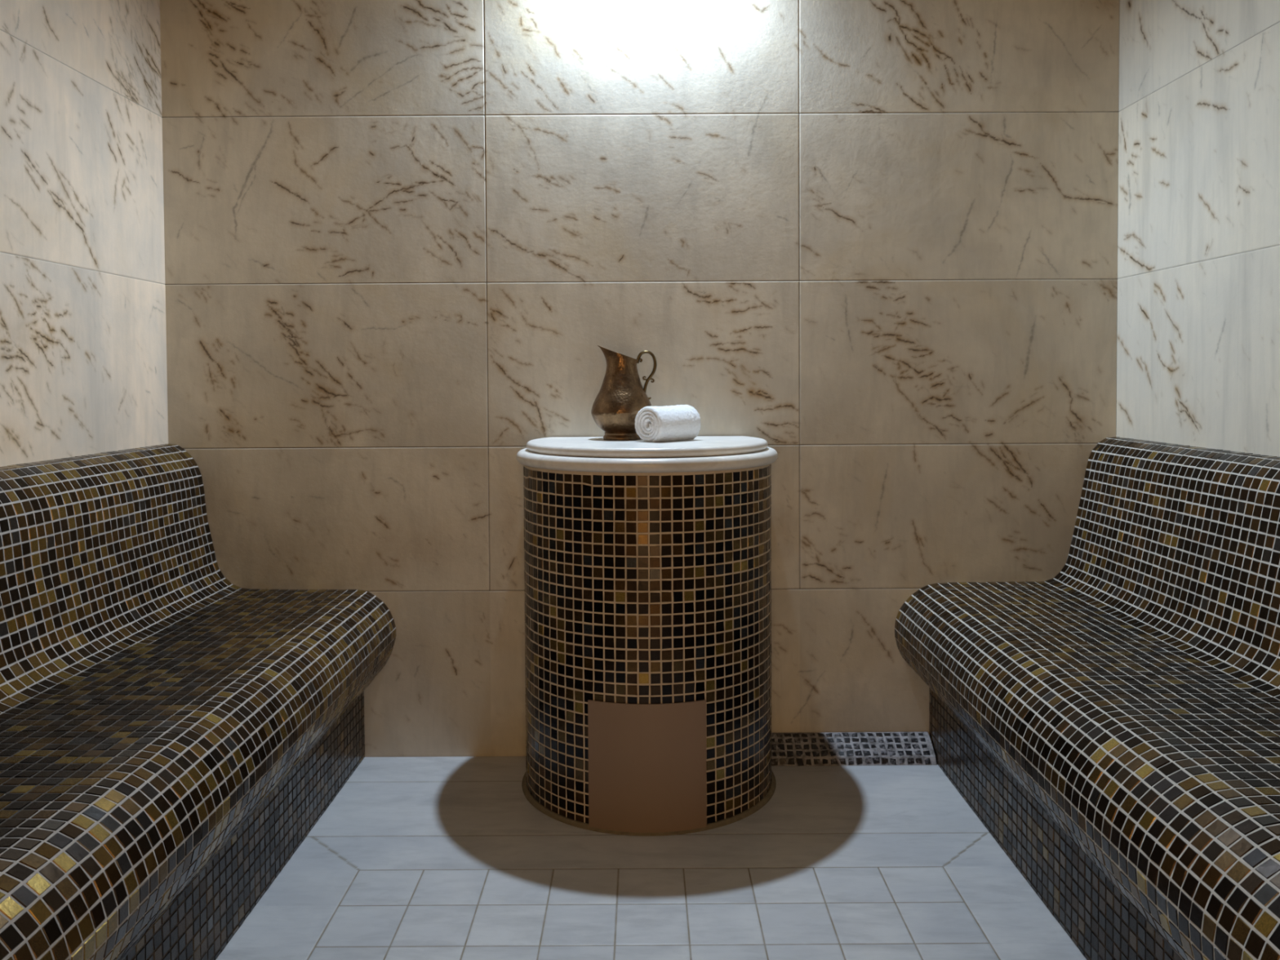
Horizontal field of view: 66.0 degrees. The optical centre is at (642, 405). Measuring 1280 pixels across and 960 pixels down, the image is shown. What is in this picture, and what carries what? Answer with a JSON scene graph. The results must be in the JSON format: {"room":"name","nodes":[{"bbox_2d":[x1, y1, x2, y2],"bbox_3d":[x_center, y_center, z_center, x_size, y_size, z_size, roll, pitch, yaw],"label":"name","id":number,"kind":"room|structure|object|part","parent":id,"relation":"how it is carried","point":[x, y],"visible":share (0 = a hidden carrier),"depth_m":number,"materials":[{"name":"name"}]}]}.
{"room":"spa","nodes":[
{"label":"spa","id":0,"kind":"room"},
{"bbox_2d":[0,0,168,466],"bbox_3d":[-1.263,-0.122,0.854,0.001,2.250,3.515,0,2,0],"label":"wall","id":1,"kind":"structure","parent":0,"point":[83,334],"depth_m":2.21,"materials":[{"name":"white stone"}]},
{"bbox_2d":[160,0,1119,756],"bbox_3d":[-0.004,-0.178,2.611,2.518,2.250,0.001,0,2,0],"label":"wall","id":2,"kind":"structure","parent":0,"point":[873,243],"depth_m":2.61,"materials":[{"name":"beige stone"}]},
{"bbox_2d":[215,755,1086,959],"bbox_3d":[0.001,0.986,0.885,2.516,0.001,3.514,0,2,0],"label":"floor","id":3,"kind":"structure","parent":0,"point":[413,858],"depth_m":1.98,"materials":[{"name":"tile"}]},
{"bbox_2d":[0,444,395,959],"bbox_3d":[-0.958,0.559,1.184,0.598,0.845,2.890,0,2,0],"label":"bench","id":4,"kind":"object","parent":3,"relation":"on","point":[173,732],"visible":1,"depth_m":1.82,"materials":[{"name":"tile"}]},
{"bbox_3d":[-1.176,0.328,1.178,0.164,0.378,2.890,0,2,0],"label":"backrest","id":5,"kind":"part","parent":4,"relation":"part of","materials":[{"name":"brown tile"}]},
{"bbox_2d":[516,446,777,835],"bbox_3d":[0.012,0.526,2.393,0.650,0.834,0.470,0,2,0],"label":"pedestal","id":6,"kind":"object","parent":3,"relation":"on","point":[647,581],"visible":0.94,"depth_m":2.21,"materials":[{"name":"tile"}]},
{"bbox_3d":[0.009,0.803,2.196,0.264,0.290,0.035,0,2,0],"label":"access panel","id":7,"kind":"part","parent":6,"relation":"part of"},
{"bbox_2d":[526,435,768,457],"bbox_3d":[0.010,0.098,2.392,0.601,0.022,0.444,0,2,0],"label":"lid","id":8,"kind":"object","parent":6,"relation":"on","point":[701,446],"visible":0.94,"depth_m":2.26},
{"bbox_2d":[591,345,657,439],"bbox_3d":[-0.054,-0.036,2.506,0.156,0.239,0.156,1,2,42],"label":"jug","id":9,"kind":"object","parent":8,"relation":"on","point":[621,395],"visible":0.84,"depth_m":2.46,"materials":[{"name":"gold metal"}]},
{"bbox_3d":[0.009,-0.083,2.505,0.053,0.116,0.013,0,2,0],"label":"handle","id":10,"kind":"part","parent":9,"relation":"part of","materials":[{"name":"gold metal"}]},
{"bbox_2d":[634,404,701,441],"bbox_3d":[0.063,0.042,2.432,0.153,0.087,0.099,-2,2,-45],"label":"rolled towel","id":11,"kind":"object","parent":8,"relation":"on","point":[677,422],"visible":1,"depth_m":2.39,"materials":[{"name":"fabric"}]},
{"bbox_2d":[771,731,936,765],"bbox_3d":[0.545,0.905,2.600,0.436,0.060,0.078,0,2,0],"label":"kerb","id":12,"kind":"object","parent":3,"relation":"on","point":[788,748],"visible":0.95,"depth_m":2.59,"materials":[{"name":"tile"}]},
{"bbox_2d":[894,436,1279,959],"bbox_3d":[0.964,0.547,1.184,0.588,0.848,2.890,0,2,0],"label":"bench","id":13,"kind":"object","parent":3,"relation":"on","point":[1112,721],"visible":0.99,"depth_m":1.83,"materials":[{"name":"black tile"}]},
{"bbox_3d":[1.184,0.302,1.177,0.146,0.361,2.890,0,2,0],"label":"backrest","id":14,"kind":"part","parent":13,"relation":"part of","materials":[{"name":"black tile"}]},
{"bbox_2d":[1115,0,1279,457],"bbox_3d":[1.257,-0.136,0.854,0.001,2.250,3.515,0,2,0],"label":"wall","id":15,"kind":"structure","parent":0,"point":[1198,321],"depth_m":2.22,"materials":[{"name":"white stone"}]}
]}

